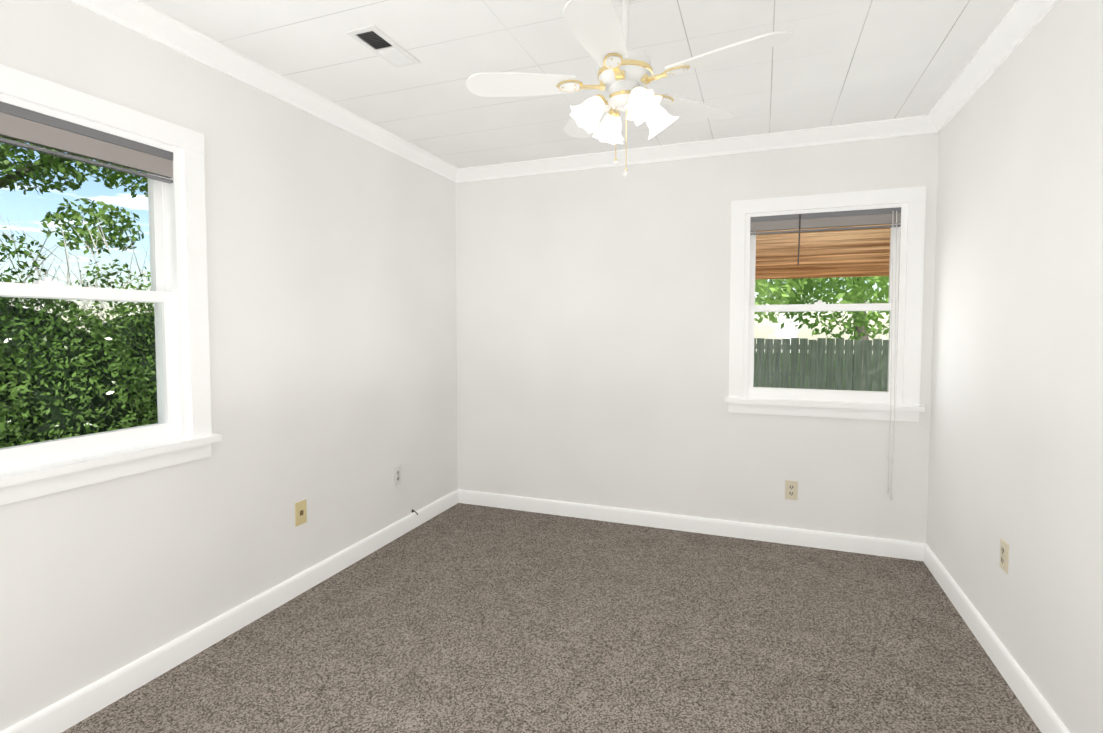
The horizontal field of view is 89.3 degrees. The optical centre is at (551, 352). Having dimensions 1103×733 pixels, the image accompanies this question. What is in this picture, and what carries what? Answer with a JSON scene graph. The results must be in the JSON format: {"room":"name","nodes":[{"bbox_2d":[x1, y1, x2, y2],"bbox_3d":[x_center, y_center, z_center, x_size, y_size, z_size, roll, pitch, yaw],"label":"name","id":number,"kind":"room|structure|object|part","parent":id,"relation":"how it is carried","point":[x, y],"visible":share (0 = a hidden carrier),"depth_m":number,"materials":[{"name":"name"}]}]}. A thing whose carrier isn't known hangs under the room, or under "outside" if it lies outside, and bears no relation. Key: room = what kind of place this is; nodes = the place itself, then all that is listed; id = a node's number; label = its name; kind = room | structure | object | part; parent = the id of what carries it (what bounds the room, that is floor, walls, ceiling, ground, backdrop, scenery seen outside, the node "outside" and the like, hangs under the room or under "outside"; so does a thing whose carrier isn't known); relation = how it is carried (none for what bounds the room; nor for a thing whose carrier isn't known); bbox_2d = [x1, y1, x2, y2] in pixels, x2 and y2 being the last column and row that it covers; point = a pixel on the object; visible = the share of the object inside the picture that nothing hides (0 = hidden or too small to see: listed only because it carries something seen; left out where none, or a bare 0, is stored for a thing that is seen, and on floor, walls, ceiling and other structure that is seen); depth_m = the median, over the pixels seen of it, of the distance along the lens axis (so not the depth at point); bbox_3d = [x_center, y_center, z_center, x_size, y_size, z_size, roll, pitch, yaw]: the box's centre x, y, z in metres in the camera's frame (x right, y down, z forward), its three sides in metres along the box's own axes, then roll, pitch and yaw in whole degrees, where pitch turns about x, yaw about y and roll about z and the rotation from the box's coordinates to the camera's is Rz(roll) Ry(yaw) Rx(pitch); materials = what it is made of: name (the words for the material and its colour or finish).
{"room":"empty bedroom","nodes":[
{"label":"empty bedroom","id":0,"kind":"room"},
{"bbox_2d":[0,139,71,188],"bbox_3d":[-10.979,-3.695,11.122,1.732,10.238,9.414,1,3,21],"label":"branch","id":1,"kind":"object","parent":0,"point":[4,182],"depth_m":11.47,"materials":[{"name":"green plant"}]},
{"bbox_2d":[0,136,147,255],"bbox_3d":[-11.391,-4.210,10.092,3.569,4.352,11.118,1,3,21],"label":"trees","id":2,"kind":"object","parent":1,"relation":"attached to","point":[42,173],"depth_m":11.93,"materials":[{"name":"green plant"}]},
{"bbox_2d":[0,0,457,731],"bbox_3d":[-1.460,-0.077,2.316,0.140,2.560,4.210,1,3,21],"label":"wall","id":3,"kind":"structure","parent":0,"point":[332,322],"depth_m":2.49,"materials":[{"name":"paint"}]},
{"bbox_2d":[0,64,221,505],"bbox_3d":[-1.637,-0.203,1.808,0.222,1.293,1.050,1,3,21],"label":"window","id":4,"kind":"structure","parent":3,"relation":"in","point":[184,236],"depth_m":2.11,"materials":[{"name":"paint"}]},
{"bbox_3d":[-1.645,-0.209,1.810,0.043,0.992,0.726,1,3,21],"label":"glass","id":5,"kind":"part","parent":4,"relation":"part of","materials":[{"name":"clear glass"}]},
{"bbox_2d":[0,101,172,183],"bbox_3d":[-1.598,-0.691,1.771,0.030,0.115,0.802,1,3,21],"label":"window blind","id":6,"kind":"object","parent":4,"relation":"attached to","point":[30,126],"visible":1,"depth_m":1.85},
{"bbox_3d":[-1.644,-0.197,1.810,0.072,1.105,0.810,1,3,21],"label":"left window sash","id":7,"kind":"part","parent":4,"relation":"part of","materials":[{"name":"white wood"}]},
{"bbox_2d":[0,489,459,732],"bbox_3d":[-1.387,1.154,2.344,0.016,0.098,3.930,1,3,21],"label":"baseboard","id":8,"kind":"structure","parent":3,"relation":"attached to","point":[66,713],"depth_m":2.26,"materials":[{"name":"paint"}]},
{"bbox_2d":[68,0,459,182],"bbox_3d":[-1.361,-1.196,2.227,0.072,0.078,3.930,1,3,21],"label":"crown molding","id":9,"kind":"structure","parent":3,"relation":"attached to","point":[134,15],"depth_m":2.39,"materials":[{"name":"paint"}]},
{"bbox_2d":[295,499,306,526],"bbox_3d":[-1.233,0.789,2.751,0.006,0.115,0.070,1,3,21],"label":"electrical outlet","id":10,"kind":"object","parent":3,"relation":"attached to","point":[300,513],"visible":1,"depth_m":2.75,"materials":[{"name":"beige plastic"}]},
{"bbox_2d":[394,465,400,485],"bbox_3d":[-0.958,0.765,3.478,0.008,0.115,0.070,1,3,21],"label":"electrical outlet","id":11,"kind":"object","parent":3,"relation":"attached to","point":[397,475],"visible":1,"depth_m":3.47,"materials":[{"name":"white plastic"}]},
{"bbox_2d":[62,503,1040,732],"bbox_3d":[0.006,1.286,1.825,3.274,0.120,4.210,1,3,21],"label":"floor","id":12,"kind":"structure","parent":0,"point":[462,618],"depth_m":2.28,"materials":[{"name":"carpet"}]},
{"bbox_2d":[139,0,1016,167],"bbox_3d":[0.006,-1.271,1.708,3.274,0.120,4.210,1,3,21],"label":"ceiling","id":13,"kind":"structure","parent":0,"point":[835,62],"depth_m":2.36,"materials":[{"name":"paint"}]},
{"bbox_2d":[346,25,420,67],"bbox_3d":[-0.673,-1.231,2.260,0.130,0.010,0.310,1,3,21],"label":"ceiling vent","id":14,"kind":"object","parent":13,"relation":"in","point":[380,44],"visible":1,"depth_m":2.24,"materials":[{"name":"white metal"}]},
{"bbox_2d":[466,0,793,176],"bbox_3d":[0.232,-0.894,1.803,1.004,0.641,0.968,1,3,21],"label":"fan","id":15,"kind":"object","parent":13,"relation":"hanging from","point":[626,77],"visible":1,"depth_m":1.79,"materials":[{"name":"white wood"}]},
{"bbox_2d":[455,133,938,542],"bbox_3d":[0.724,-0.139,3.666,2.994,2.560,0.140,1,3,21],"label":"wall","id":16,"kind":"structure","parent":0,"point":[593,319],"depth_m":3.62,"materials":[{"name":"paint"}]},
{"bbox_2d":[460,489,919,560],"bbox_3d":[0.699,1.094,3.648,2.940,0.098,0.016,1,3,21],"label":"baseboard","id":17,"kind":"structure","parent":16,"relation":"attached to","point":[908,550],"depth_m":3.54,"materials":[{"name":"paint"}]},
{"bbox_2d":[460,115,923,181],"bbox_3d":[0.689,-1.254,3.515,2.820,0.078,0.072,1,3,21],"label":"crown molding","id":18,"kind":"structure","parent":16,"relation":"attached to","point":[907,126],"depth_m":3.41,"materials":[{"name":"paint"}]},
{"bbox_2d":[785,480,797,499],"bbox_3d":[1.443,0.828,3.360,0.070,0.115,0.008,1,3,21],"label":"electrical outlet","id":19,"kind":"object","parent":16,"relation":"attached to","point":[791,490],"visible":1,"depth_m":3.36,"materials":[{"name":"plastic"}]},
{"bbox_2d":[755,224,890,279],"bbox_3d":[1.740,-0.812,3.681,1.940,0.624,0.585,1,3,21],"label":"roof","id":20,"kind":"object","parent":16,"relation":"attached to","point":[867,244],"depth_m":3.80,"materials":[{"name":"brown wood"}]},
{"bbox_2d":[725,186,925,499],"bbox_3d":[1.593,-0.046,3.326,1.050,1.745,0.232,1,3,21],"label":"window","id":21,"kind":"structure","parent":16,"relation":"in","point":[911,203],"depth_m":3.23,"materials":[{"name":"paint"}]},
{"bbox_3d":[1.598,-0.278,3.328,0.726,0.992,0.043,1,3,21],"label":"glass","id":22,"kind":"part","parent":21,"relation":"part of","materials":[{"name":"clear glass"}]},
{"bbox_3d":[1.597,-0.266,3.327,0.810,1.105,0.072,1,3,21],"label":"back window sash","id":23,"kind":"part","parent":21,"relation":"part of","materials":[{"name":"white wood"}]},
{"bbox_2d":[750,207,900,234],"bbox_3d":[1.580,-0.764,3.258,0.802,0.105,0.030,1,3,21],"label":"window blind","id":24,"kind":"object","parent":21,"relation":"attached to","point":[835,219],"visible":0.88,"depth_m":3.24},
{"bbox_3d":[1.687,0.012,3.206,0.519,1.640,0.070,1,3,21],"label":"cord","id":25,"kind":"part","parent":21,"relation":"part of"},
{"bbox_2d":[926,0,1102,732],"bbox_3d":[1.473,-0.027,1.212,0.140,2.560,4.210,1,3,21],"label":"wall","id":26,"kind":"structure","parent":0,"point":[1016,442],"depth_m":1.96,"materials":[{"name":"paint"}]},
{"bbox_2d":[924,0,1058,133],"bbox_3d":[1.374,-1.149,1.198,0.072,0.078,3.930,1,3,21],"label":"crown molding","id":27,"kind":"structure","parent":26,"relation":"attached to","point":[1018,23],"depth_m":2.26,"materials":[{"name":"paint"}]},
{"bbox_2d":[920,543,1069,732],"bbox_3d":[1.400,1.201,1.296,0.016,0.098,3.930,1,3,21],"label":"baseboard","id":28,"kind":"structure","parent":26,"relation":"attached to","point":[1044,717],"depth_m":2.14,"materials":[{"name":"paint"}]},
{"bbox_2d":[999,538,1008,573],"bbox_3d":[1.726,0.775,2.132,0.008,0.115,0.070,1,3,21],"label":"outlet","id":29,"kind":"object","parent":26,"relation":"attached to","point":[1004,554],"visible":1,"depth_m":2.12,"materials":[{"name":"plastic"}]},
{"label":"outside","id":30,"kind":"structure","parent":0,"visible":0},
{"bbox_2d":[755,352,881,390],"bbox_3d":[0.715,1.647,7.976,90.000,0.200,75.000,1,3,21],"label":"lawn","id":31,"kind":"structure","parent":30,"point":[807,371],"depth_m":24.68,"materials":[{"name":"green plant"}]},
{"bbox_2d":[0,304,157,446],"bbox_3d":[-4.322,0.666,4.043,2.242,2.318,8.144,1,3,17],"label":"hedge","id":32,"kind":"object","parent":31,"relation":"on","point":[55,417],"depth_m":4.08,"materials":[{"name":"green plant"}]},
{"bbox_2d":[0,210,153,326],"bbox_3d":[-5.624,-0.628,6.258,1.512,2.243,6.242,1,3,21],"label":"twigs","id":33,"kind":"object","parent":32,"relation":"attached to","point":[68,282],"depth_m":6.54,"materials":[{"name":"green plant"}]},
{"bbox_2d":[0,227,154,324],"bbox_3d":[-3.836,-0.566,4.564,1.017,0.708,4.862,1,3,21],"label":"sprigs","id":34,"kind":"object","parent":32,"relation":"attached to","point":[35,264],"depth_m":4.34,"materials":[{"name":"green plant"}]},
{"bbox_2d":[753,338,888,390],"bbox_3d":[4.332,0.578,10.344,23.067,1.720,0.108,1,3,21],"label":"fence","id":35,"kind":"object","parent":31,"relation":"on","point":[839,357],"depth_m":10.06,"materials":[{"name":"green wood"}]},
{"bbox_2d":[852,277,868,389],"bbox_3d":[5.311,-0.842,9.852,3.437,4.621,3.613,1,3,21],"label":"trees","id":36,"kind":"object","parent":31,"relation":"on","point":[862,330],"depth_m":11.16,"materials":[{"name":"green plant"}]},
{"bbox_2d":[754,276,889,340],"bbox_3d":[3.908,-2.125,9.157,6.987,3.792,8.467,1,3,21],"label":"tree","id":37,"kind":"object","parent":36,"relation":"attached to","point":[798,284],"depth_m":7.72,"materials":[{"name":"green plant"}]}
]}

